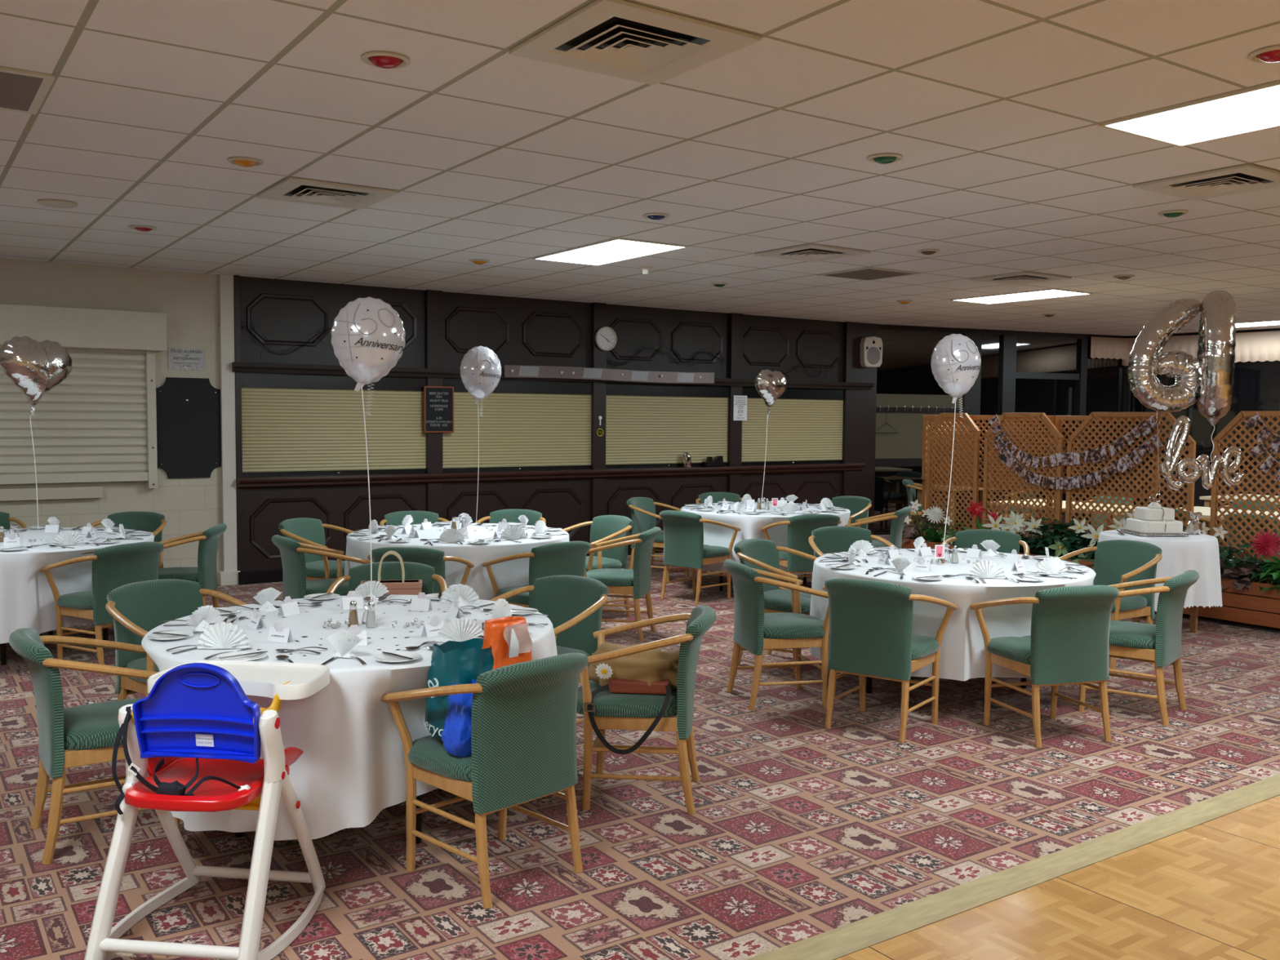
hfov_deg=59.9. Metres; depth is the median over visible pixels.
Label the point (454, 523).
pepper shaker
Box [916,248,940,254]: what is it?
recessed light
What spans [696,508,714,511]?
plate
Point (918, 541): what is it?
paper napkin
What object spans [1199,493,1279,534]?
dining table
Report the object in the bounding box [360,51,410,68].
recessed light
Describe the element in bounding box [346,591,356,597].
paper flower
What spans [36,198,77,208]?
ceiling speaker
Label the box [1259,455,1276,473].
photograph
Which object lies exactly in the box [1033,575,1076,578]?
knife
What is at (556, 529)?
plate
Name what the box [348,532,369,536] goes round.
plate
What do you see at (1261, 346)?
blind
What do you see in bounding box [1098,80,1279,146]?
recessed light
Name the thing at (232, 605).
fork
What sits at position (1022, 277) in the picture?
ceiling vent
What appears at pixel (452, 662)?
bag
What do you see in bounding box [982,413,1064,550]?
panel
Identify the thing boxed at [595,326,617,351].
wall clock
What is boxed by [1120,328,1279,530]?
window
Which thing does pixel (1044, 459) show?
photograph
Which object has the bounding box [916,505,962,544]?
artificial plant
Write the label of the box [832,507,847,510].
plate
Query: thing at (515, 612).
plate
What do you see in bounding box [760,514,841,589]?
dining chair
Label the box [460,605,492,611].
spoon
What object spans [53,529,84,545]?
paper napkin
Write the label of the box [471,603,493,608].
knife
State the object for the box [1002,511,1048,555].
artificial plant
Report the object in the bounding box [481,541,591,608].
dining chair
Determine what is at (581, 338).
garland
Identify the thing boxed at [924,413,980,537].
panel
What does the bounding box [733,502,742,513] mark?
paper napkin
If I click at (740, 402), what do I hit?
notice
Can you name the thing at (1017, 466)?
photograph
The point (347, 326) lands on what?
print
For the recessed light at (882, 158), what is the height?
0.030 m
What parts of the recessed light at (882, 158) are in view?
glass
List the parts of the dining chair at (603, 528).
arm, leg, seat, arm, backrest, leg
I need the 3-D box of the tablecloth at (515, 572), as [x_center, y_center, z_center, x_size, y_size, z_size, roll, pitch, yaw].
[-1.305,0.666,8.109,1.690,0.562,1.621,0,3,-3]
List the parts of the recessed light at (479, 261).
glass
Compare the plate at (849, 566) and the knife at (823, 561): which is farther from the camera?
the knife at (823, 561)
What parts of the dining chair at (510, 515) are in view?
arm, arm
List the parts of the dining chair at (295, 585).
backrest, arm, seat, arm, leg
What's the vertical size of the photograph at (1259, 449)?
0.123 m
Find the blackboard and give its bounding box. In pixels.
[155,377,221,478]
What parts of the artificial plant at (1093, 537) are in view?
flower, flower, flower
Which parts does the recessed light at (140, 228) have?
glass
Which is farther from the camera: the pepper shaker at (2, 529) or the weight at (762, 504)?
the weight at (762, 504)
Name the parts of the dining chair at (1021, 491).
leg, seat, backrest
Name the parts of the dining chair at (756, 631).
leg, backrest, leg, arm, arm, seat frame, seat, leg, leg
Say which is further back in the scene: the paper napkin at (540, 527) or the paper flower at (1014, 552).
the paper napkin at (540, 527)
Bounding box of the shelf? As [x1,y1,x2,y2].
[237,462,866,488]
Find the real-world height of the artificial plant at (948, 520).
0.351 m
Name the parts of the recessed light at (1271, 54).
glass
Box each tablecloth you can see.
[0,527,154,644]
[141,595,557,840]
[344,523,569,599]
[680,502,850,575]
[809,548,1096,680]
[1091,529,1222,611]
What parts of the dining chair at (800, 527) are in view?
leg, arm, seat, seat frame, backrest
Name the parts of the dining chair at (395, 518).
arm, arm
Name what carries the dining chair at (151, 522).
on the floor at (800, 828)
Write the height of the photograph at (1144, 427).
0.154 m
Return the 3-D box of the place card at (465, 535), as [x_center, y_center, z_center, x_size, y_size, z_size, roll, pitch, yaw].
[-1.232,0.369,7.675,0.090,0.078,0.040,-2,4,-34]
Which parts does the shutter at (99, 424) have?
sill, rail, guide rail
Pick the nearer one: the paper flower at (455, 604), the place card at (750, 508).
the paper flower at (455, 604)
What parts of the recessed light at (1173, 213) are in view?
glass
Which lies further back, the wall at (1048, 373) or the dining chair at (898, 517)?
the wall at (1048, 373)
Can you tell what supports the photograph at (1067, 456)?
hanging from the string at (997, 415)
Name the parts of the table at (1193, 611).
leg, leg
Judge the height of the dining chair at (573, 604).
0.801 m
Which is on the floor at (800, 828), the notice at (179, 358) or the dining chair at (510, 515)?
the dining chair at (510, 515)
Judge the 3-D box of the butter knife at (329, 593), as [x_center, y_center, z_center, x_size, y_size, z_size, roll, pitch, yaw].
[-1.472,0.534,5.124,0.016,0.003,0.170,1,3,16]
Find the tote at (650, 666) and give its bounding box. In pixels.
[587,642,679,694]
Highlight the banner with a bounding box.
[504,364,714,383]
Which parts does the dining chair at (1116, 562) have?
arm, leg, backrest, seat, seat frame, arm, leg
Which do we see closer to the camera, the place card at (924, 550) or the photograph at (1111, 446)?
the place card at (924, 550)
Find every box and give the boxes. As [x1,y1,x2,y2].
[702,455,724,466]
[901,537,955,549]
[1018,548,1156,614]
[1182,577,1279,628]
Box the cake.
[1120,493,1189,536]
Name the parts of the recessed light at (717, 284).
glass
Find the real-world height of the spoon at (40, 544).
0.012 m
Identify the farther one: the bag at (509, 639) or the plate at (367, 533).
the plate at (367, 533)
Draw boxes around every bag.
[422,638,493,741]
[441,679,475,756]
[481,616,532,669]
[584,678,671,754]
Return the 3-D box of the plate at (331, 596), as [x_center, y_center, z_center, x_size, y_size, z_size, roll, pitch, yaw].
[-1.469,0.542,5.129,0.162,0.012,0.162,0,3,-9]
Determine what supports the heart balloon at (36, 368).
attached to the weight at (13, 525)
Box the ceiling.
[0,0,1279,336]
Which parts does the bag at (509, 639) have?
pale panel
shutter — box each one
[0,303,167,501]
[241,386,426,472]
[442,391,591,468]
[605,395,728,464]
[741,397,843,462]
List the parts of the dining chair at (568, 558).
leg, arm, seat, seat frame, backrest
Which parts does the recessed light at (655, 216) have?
glass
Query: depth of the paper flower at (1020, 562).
6.26 m
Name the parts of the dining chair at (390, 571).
arm, arm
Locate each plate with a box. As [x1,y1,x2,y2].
[0,546,27,551]
[26,525,44,528]
[93,539,119,543]
[95,526,119,529]
[128,532,153,535]
[147,631,193,640]
[216,607,240,615]
[217,650,266,661]
[303,593,340,599]
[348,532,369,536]
[373,651,421,662]
[377,524,395,528]
[386,538,411,542]
[426,593,442,599]
[434,521,450,524]
[467,540,491,544]
[508,522,521,525]
[511,607,538,615]
[529,534,552,538]
[546,528,561,531]
[684,504,701,506]
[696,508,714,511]
[743,511,760,514]
[801,511,819,514]
[822,553,848,558]
[828,564,857,569]
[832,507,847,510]
[873,546,897,551]
[912,574,943,580]
[956,548,982,552]
[1013,576,1044,582]
[1032,555,1060,559]
[1066,567,1088,572]
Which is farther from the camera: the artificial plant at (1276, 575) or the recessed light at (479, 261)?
the recessed light at (479, 261)
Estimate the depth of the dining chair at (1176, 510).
10.26 m
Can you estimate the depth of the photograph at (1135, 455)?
9.68 m
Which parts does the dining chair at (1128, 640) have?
leg, seat frame, seat, arm, arm, leg, backrest, leg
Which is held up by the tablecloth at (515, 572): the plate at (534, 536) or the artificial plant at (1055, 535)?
the plate at (534, 536)
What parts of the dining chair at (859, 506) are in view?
backrest, arm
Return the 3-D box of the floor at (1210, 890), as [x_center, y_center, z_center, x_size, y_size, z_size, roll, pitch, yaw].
[7.939,1.544,2.987,23.600,0.099,8.820,-2,4,-34]
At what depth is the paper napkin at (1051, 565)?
6.13 m
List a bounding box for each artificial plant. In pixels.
[902,499,948,543]
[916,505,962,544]
[939,515,962,549]
[959,501,1006,530]
[981,511,1024,552]
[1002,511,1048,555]
[1022,517,1088,559]
[1047,517,1097,561]
[1071,517,1124,566]
[1115,511,1134,529]
[1200,521,1251,578]
[1219,556,1273,591]
[1236,528,1279,590]
[1247,553,1279,594]
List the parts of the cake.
ribbon trim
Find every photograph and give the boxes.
[988,415,998,424]
[990,422,1002,434]
[992,435,1003,448]
[993,431,1005,442]
[997,443,1006,453]
[998,448,1012,463]
[1004,438,1010,447]
[1005,456,1015,466]
[1008,444,1017,455]
[1013,462,1020,472]
[1015,448,1023,461]
[1018,466,1027,478]
[1021,452,1031,466]
[1025,470,1033,483]
[1031,456,1039,467]
[1031,473,1041,484]
[1041,456,1047,466]
[1041,475,1047,488]
[1048,453,1057,466]
[1048,476,1055,488]
[1056,452,1063,465]
[1056,477,1062,488]
[1062,452,1073,465]
[1062,476,1071,489]
[1070,475,1079,488]
[1073,452,1079,464]
[1079,475,1085,487]
[1082,450,1088,462]
[1084,472,1095,487]
[1088,448,1100,462]
[1093,471,1102,483]
[1098,445,1107,459]
[1101,466,1109,479]
[1107,442,1116,455]
[1108,463,1117,475]
[1114,457,1128,473]
[1115,437,1125,450]
[1122,454,1134,469]
[1124,432,1133,444]
[1129,448,1142,464]
[1131,426,1140,438]
[1136,444,1146,457]
[1137,419,1151,437]
[1143,439,1155,453]
[1146,415,1156,429]
[1150,434,1163,448]
[1244,413,1262,428]
[1248,443,1266,457]
[1255,426,1271,444]
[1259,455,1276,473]
[1267,435,1279,454]
[1274,469,1279,483]
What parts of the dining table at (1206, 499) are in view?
leg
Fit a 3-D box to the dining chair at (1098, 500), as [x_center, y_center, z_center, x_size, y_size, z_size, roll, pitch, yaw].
[4.934,0.574,11.899,0.606,0.801,0.633,-2,4,-34]
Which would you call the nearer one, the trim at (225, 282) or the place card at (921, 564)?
the place card at (921, 564)
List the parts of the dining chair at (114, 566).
leg, arm, seat, seat frame, leg, backrest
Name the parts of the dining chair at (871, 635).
leg, leg, backrest, leg, seat frame, seat, arm, leg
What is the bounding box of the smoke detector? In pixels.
[640,266,653,275]
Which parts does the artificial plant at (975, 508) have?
flower, flower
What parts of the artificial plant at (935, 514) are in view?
flower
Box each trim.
[217,274,237,571]
[746,773,1279,959]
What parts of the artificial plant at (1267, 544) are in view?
flower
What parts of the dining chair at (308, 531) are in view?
backrest, arm, seat frame, seat, leg, arm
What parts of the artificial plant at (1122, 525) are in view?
flower, flower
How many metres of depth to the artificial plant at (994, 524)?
10.57 m
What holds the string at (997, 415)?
attached to the panel at (1191, 448)
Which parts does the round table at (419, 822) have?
leg, leg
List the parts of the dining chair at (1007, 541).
arm, backrest, arm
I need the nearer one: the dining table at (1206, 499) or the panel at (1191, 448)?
the panel at (1191, 448)
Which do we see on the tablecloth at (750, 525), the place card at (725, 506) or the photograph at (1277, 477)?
the place card at (725, 506)
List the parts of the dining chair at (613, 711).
leg, leg, seat, seat frame, arm, arm, leg, leg, backrest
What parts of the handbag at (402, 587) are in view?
handle, handle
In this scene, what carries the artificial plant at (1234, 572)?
in the planter box at (1262, 608)
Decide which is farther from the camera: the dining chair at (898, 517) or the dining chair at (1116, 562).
the dining chair at (898, 517)
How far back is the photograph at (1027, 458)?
10.62 m
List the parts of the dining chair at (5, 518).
backrest, arm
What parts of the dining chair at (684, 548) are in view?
leg, backrest, leg, leg, seat frame, seat, arm, leg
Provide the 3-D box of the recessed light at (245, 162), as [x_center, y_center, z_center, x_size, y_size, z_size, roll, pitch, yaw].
[-2.020,-1.618,5.676,0.176,0.030,0.176,-2,4,-34]
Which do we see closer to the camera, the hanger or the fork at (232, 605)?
the fork at (232, 605)
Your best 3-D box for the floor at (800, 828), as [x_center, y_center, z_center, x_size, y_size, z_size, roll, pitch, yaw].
[2.631,1.069,10.749,23.600,0.100,9.750,-2,4,-34]
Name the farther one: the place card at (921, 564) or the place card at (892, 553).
the place card at (892, 553)
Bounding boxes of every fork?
[157,630,204,633]
[204,647,252,659]
[222,604,258,609]
[229,616,246,623]
[279,646,327,651]
[298,604,322,606]
[350,656,366,664]
[377,600,411,604]
[408,640,434,650]
[448,607,471,613]
[511,613,548,616]
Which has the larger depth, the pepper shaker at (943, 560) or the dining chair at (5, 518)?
the dining chair at (5, 518)
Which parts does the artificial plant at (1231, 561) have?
flower, flower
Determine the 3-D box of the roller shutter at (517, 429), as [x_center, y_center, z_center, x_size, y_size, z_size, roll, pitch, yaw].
[-1.327,-0.549,12.158,1.850,0.815,0.018,-2,4,-34]
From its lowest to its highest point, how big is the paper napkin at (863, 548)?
0.102 m
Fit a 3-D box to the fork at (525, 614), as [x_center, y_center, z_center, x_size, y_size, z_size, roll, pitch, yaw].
[-0.489,0.573,4.700,0.200,0.010,0.022,0,3,-9]
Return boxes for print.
[334,315,359,362]
[467,354,484,385]
[942,346,961,384]
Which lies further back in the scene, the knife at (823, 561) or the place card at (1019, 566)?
the knife at (823, 561)
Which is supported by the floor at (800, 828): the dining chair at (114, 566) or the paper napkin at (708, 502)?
the dining chair at (114, 566)
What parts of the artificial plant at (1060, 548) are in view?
flower, flower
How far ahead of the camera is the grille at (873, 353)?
14.89 m
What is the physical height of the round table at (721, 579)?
0.734 m
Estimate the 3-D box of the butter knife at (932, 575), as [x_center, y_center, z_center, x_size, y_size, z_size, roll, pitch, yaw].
[1.534,0.514,5.890,0.170,0.003,0.016,-2,4,-31]
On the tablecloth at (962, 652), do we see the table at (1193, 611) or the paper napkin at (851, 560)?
the paper napkin at (851, 560)
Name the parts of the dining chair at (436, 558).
backrest, arm, leg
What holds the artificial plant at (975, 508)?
on the planter box at (908, 544)
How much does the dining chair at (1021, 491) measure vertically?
0.801 m
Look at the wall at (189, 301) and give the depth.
10.02 m
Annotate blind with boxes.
[1090,336,1127,359]
[1121,330,1279,365]
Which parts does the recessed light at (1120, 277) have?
glass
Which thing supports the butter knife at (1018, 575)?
on the plate at (1019, 578)
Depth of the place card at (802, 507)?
10.29 m
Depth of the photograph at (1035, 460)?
10.54 m
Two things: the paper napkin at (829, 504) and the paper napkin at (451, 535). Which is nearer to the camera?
the paper napkin at (451, 535)
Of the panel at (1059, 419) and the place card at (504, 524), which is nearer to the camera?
the place card at (504, 524)
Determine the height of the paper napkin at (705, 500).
0.102 m
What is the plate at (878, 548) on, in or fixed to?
on the tablecloth at (962, 652)
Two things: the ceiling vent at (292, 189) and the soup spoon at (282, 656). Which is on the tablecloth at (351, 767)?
the soup spoon at (282, 656)
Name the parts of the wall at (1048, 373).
coat rail, apron panel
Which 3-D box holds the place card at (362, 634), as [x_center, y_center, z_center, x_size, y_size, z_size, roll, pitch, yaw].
[-1.056,0.571,4.095,0.090,0.078,0.040,-1,4,-24]
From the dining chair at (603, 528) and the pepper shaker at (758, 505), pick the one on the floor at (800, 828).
the dining chair at (603, 528)
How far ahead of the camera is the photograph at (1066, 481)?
10.24 m
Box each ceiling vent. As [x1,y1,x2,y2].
[0,66,55,114]
[257,177,398,209]
[508,0,760,85]
[755,243,870,262]
[817,266,920,280]
[968,271,1071,284]
[1132,164,1279,200]
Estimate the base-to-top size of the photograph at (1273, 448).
0.153 m
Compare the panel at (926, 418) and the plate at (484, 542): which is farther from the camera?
the panel at (926, 418)
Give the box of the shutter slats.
[0,345,147,475]
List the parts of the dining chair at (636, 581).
leg, seat, arm, arm, seat frame, leg, backrest, leg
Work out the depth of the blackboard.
10.22 m
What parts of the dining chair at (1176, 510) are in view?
backrest, arm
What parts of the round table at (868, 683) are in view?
leg, leg, leg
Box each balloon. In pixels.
[0,336,72,529]
[330,297,405,608]
[459,346,502,524]
[755,368,786,499]
[930,333,982,556]
[1127,298,1201,502]
[1159,415,1244,490]
[1196,290,1235,461]
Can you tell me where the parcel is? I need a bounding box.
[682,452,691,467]
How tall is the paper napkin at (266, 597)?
0.103 m
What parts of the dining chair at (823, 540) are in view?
arm, backrest, arm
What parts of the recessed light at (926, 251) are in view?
glass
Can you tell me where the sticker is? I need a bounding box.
[596,416,603,435]
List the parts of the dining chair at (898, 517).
arm, arm, seat, backrest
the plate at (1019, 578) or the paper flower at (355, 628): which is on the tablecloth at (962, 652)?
the plate at (1019, 578)
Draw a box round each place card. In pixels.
[3,533,19,546]
[44,521,60,532]
[80,523,91,534]
[85,525,96,537]
[248,608,266,629]
[266,621,293,643]
[277,595,300,617]
[341,591,364,609]
[347,624,367,646]
[401,522,410,533]
[408,526,418,537]
[409,592,432,611]
[420,518,432,529]
[421,615,444,637]
[446,600,462,620]
[449,517,459,528]
[459,528,468,539]
[493,525,503,537]
[497,518,509,529]
[721,501,730,510]
[745,497,755,505]
[746,502,755,511]
[777,497,786,506]
[799,502,806,511]
[877,551,889,564]
[886,545,899,558]
[912,556,930,571]
[917,542,932,555]
[965,544,982,558]
[1004,549,1019,563]
[1011,556,1025,571]
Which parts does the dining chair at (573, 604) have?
arm, backrest, seat, arm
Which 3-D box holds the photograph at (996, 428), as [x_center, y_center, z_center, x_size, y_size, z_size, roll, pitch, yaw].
[3.497,-0.506,10.897,0.001,0.123,0.138,-2,4,-38]
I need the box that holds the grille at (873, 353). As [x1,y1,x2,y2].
[866,346,879,364]
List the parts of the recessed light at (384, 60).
glass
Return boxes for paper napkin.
[47,516,60,524]
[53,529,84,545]
[100,518,115,532]
[115,524,125,537]
[185,604,221,631]
[196,621,250,648]
[253,586,281,611]
[326,628,363,657]
[355,580,389,603]
[368,519,378,533]
[384,524,397,539]
[401,514,413,528]
[437,617,484,641]
[439,528,465,542]
[439,583,479,606]
[457,512,472,525]
[489,598,513,618]
[500,525,527,539]
[517,515,528,528]
[533,520,547,533]
[703,498,708,508]
[706,495,713,506]
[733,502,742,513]
[740,493,751,503]
[781,502,799,513]
[785,494,798,503]
[819,497,833,507]
[819,501,828,511]
[847,539,875,555]
[848,547,859,564]
[891,555,911,574]
[913,536,924,552]
[969,560,1005,577]
[980,539,999,555]
[1036,556,1068,573]
[1040,546,1049,563]
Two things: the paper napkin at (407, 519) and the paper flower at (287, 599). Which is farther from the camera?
the paper napkin at (407, 519)
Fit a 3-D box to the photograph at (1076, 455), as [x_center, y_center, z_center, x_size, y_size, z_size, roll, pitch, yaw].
[4.004,-0.199,10.178,0.001,0.116,0.060,-3,5,-45]
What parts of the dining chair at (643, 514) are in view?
leg, backrest, arm, seat frame, seat, leg, arm, leg, leg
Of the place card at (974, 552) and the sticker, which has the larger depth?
the sticker
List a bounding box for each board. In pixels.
[423,386,453,432]
[875,393,963,458]
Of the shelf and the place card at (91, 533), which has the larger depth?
the shelf
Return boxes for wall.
[0,257,222,584]
[231,275,877,585]
[873,324,1126,535]
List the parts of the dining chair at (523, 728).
leg, arm, seat, seat frame, leg, leg, backrest, leg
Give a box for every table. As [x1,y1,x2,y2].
[0,551,108,665]
[235,795,422,844]
[719,573,806,591]
[866,676,1026,711]
[913,484,1017,533]
[990,498,1138,537]
[1118,605,1198,632]
[1177,506,1279,533]
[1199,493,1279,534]
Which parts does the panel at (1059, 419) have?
post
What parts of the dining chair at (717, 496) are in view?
arm, backrest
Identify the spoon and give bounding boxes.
[26,544,53,547]
[158,619,186,622]
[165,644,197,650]
[222,614,236,622]
[275,648,321,653]
[275,654,293,662]
[297,601,323,604]
[377,593,398,599]
[381,599,411,601]
[403,641,444,649]
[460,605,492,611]
[819,559,848,561]
[865,568,874,574]
[871,567,895,571]
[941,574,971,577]
[965,577,979,582]
[1038,573,1071,578]
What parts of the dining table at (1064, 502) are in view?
leg, leg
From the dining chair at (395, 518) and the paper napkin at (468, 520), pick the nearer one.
the paper napkin at (468, 520)
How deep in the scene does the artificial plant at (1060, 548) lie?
9.88 m
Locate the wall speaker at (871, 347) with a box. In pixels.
[860,336,882,367]
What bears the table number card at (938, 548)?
on the tablecloth at (962, 652)
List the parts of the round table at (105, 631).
leg, leg, leg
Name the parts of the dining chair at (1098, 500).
backrest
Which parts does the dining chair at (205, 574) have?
leg, seat, arm, arm, leg, backrest, leg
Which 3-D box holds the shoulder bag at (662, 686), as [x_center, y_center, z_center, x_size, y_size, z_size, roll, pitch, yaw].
[-0.038,0.956,4.604,0.347,0.275,0.323,1,3,6]
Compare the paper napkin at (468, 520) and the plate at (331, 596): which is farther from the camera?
the paper napkin at (468, 520)
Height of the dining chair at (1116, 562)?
0.801 m
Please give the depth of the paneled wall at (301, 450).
12.21 m
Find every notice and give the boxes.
[168,347,204,370]
[733,395,746,420]
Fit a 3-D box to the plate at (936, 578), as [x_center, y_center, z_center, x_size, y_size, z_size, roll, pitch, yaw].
[1.529,0.522,5.890,0.162,0.012,0.162,2,3,20]
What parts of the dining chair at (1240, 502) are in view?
leg, backrest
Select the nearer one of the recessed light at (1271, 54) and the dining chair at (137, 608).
the recessed light at (1271, 54)
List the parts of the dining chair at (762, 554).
leg, backrest, arm, leg, seat frame, seat, leg, arm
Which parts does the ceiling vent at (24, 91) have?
panel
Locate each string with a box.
[996,415,1154,457]
[1000,433,1157,478]
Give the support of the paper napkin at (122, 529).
on the tablecloth at (27, 600)
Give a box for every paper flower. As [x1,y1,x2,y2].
[8,533,15,539]
[253,608,257,618]
[273,621,284,631]
[284,595,292,603]
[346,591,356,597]
[347,624,359,634]
[417,592,426,598]
[430,615,439,626]
[453,600,458,608]
[459,528,465,533]
[880,551,884,557]
[917,556,925,564]
[971,544,977,549]
[1011,549,1017,554]
[1017,556,1022,564]
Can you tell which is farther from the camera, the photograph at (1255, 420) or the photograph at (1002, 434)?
the photograph at (1002, 434)
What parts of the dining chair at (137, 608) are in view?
leg, arm, seat frame, seat, backrest, arm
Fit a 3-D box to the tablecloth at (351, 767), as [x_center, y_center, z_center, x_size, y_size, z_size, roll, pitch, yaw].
[-1.129,0.868,4.539,1.638,0.562,1.665,-1,3,-19]
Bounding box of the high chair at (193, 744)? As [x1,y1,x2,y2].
[84,660,329,959]
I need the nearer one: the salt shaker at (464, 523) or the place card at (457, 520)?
the salt shaker at (464, 523)
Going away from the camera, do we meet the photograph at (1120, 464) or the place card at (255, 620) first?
the place card at (255, 620)
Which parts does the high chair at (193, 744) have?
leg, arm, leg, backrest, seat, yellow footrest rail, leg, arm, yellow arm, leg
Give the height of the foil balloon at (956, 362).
1.273 m
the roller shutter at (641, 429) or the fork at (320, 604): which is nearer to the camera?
the fork at (320, 604)
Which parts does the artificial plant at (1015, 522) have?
flower, flower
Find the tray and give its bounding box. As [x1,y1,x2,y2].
[147,660,329,699]
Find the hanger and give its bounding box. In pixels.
[873,408,898,433]
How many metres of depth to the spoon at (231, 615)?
4.62 m
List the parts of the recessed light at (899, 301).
glass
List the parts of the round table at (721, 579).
leg, leg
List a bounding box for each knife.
[152,631,189,636]
[163,623,214,626]
[171,646,197,653]
[214,608,232,613]
[218,651,267,658]
[252,602,279,608]
[311,592,332,599]
[321,656,337,665]
[382,651,413,659]
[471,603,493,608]
[511,608,537,611]
[818,560,844,562]
[873,571,887,576]
[916,575,940,577]
[1017,575,1040,580]
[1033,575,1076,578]
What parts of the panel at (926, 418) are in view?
post, frame, post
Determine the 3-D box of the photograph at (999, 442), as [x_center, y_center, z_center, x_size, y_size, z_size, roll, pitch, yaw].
[3.510,-0.365,10.873,0.001,0.137,0.138,-1,4,-29]
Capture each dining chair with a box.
[0,511,26,529]
[8,627,180,864]
[40,541,164,675]
[90,511,166,542]
[105,578,246,700]
[158,523,226,608]
[271,534,370,599]
[278,517,353,580]
[325,561,447,595]
[367,546,474,593]
[379,511,449,525]
[381,653,588,908]
[474,509,546,525]
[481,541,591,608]
[488,574,608,724]
[562,515,633,616]
[576,605,716,814]
[584,526,661,641]
[626,497,688,581]
[659,510,741,604]
[695,492,742,571]
[723,559,829,710]
[733,538,817,675]
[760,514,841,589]
[808,495,871,574]
[808,525,896,557]
[822,577,957,742]
[844,506,911,549]
[902,479,947,537]
[940,528,1029,555]
[969,585,1119,747]
[988,483,1036,534]
[1059,539,1161,669]
[1062,495,1133,545]
[1078,569,1199,725]
[1174,508,1221,529]
[1204,500,1279,560]
[1222,513,1279,560]
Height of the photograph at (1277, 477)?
0.154 m
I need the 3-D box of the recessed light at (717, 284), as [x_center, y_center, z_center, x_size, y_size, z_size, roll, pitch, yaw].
[0.768,-1.881,10.720,0.176,0.030,0.176,-2,4,-34]
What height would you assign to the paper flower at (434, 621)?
0.040 m
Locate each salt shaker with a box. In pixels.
[9,526,15,535]
[365,601,377,627]
[461,516,466,531]
[764,498,769,509]
[950,545,958,563]
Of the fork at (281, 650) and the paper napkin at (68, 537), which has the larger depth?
the paper napkin at (68, 537)
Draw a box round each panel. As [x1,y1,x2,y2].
[920,414,1055,535]
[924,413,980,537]
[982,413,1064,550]
[1053,415,1160,524]
[1065,412,1195,547]
[1209,410,1279,568]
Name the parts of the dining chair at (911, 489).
backrest, seat frame, arm, seat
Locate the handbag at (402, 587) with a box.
[360,550,422,595]
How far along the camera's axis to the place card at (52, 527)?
7.91 m
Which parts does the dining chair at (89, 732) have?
backrest, leg, leg, arm, seat frame, arm, seat, leg, leg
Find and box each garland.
[217,315,331,356]
[581,337,682,368]
[662,342,728,371]
[781,359,827,379]
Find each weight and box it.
[10,524,18,537]
[361,596,373,624]
[457,515,464,529]
[760,497,765,509]
[943,542,951,561]
[1185,511,1202,534]
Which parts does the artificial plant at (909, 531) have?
flower, flower, flower, flower, stem, flower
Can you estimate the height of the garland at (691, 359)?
0.334 m
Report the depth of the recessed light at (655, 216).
7.08 m
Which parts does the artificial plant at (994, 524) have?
flower, flower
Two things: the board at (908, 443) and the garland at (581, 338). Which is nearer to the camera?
the garland at (581, 338)
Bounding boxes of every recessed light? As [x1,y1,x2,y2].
[129,225,157,231]
[226,156,262,167]
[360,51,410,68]
[468,258,489,264]
[532,237,688,266]
[642,213,669,220]
[710,282,728,287]
[866,153,902,164]
[896,300,912,303]
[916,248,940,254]
[951,288,1093,304]
[1041,313,1057,316]
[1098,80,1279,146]
[1113,275,1134,279]
[1157,209,1188,217]
[1235,320,1279,327]
[1248,44,1279,62]
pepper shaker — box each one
[0,525,4,542]
[347,600,359,626]
[451,516,457,529]
[756,497,761,509]
[937,557,945,563]
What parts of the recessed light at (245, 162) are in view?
glass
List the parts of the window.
pane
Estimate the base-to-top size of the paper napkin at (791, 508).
0.100 m
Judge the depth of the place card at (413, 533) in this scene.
7.75 m
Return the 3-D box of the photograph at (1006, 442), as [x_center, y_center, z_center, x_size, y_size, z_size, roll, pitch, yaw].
[3.562,-0.344,10.818,0.001,0.130,0.130,-2,4,-32]
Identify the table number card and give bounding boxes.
[771,497,777,511]
[934,544,944,564]
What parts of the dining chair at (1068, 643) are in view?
leg, arm, seat, seat frame, leg, leg, backrest, leg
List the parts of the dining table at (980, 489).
leg, leg, leg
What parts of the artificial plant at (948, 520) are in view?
flower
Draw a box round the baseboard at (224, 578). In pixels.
[217,570,239,586]
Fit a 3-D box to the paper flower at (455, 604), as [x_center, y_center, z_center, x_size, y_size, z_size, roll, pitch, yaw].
[-0.766,0.524,4.630,0.007,0.040,0.044,-2,4,-31]
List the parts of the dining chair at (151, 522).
arm, arm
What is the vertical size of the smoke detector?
0.068 m
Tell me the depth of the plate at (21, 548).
6.85 m
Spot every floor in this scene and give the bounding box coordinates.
[0,529,1279,959]
[833,795,1279,959]
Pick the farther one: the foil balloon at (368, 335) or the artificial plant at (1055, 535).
the artificial plant at (1055, 535)
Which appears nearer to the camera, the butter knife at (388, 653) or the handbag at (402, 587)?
the butter knife at (388, 653)
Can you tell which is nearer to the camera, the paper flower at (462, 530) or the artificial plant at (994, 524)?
the paper flower at (462, 530)

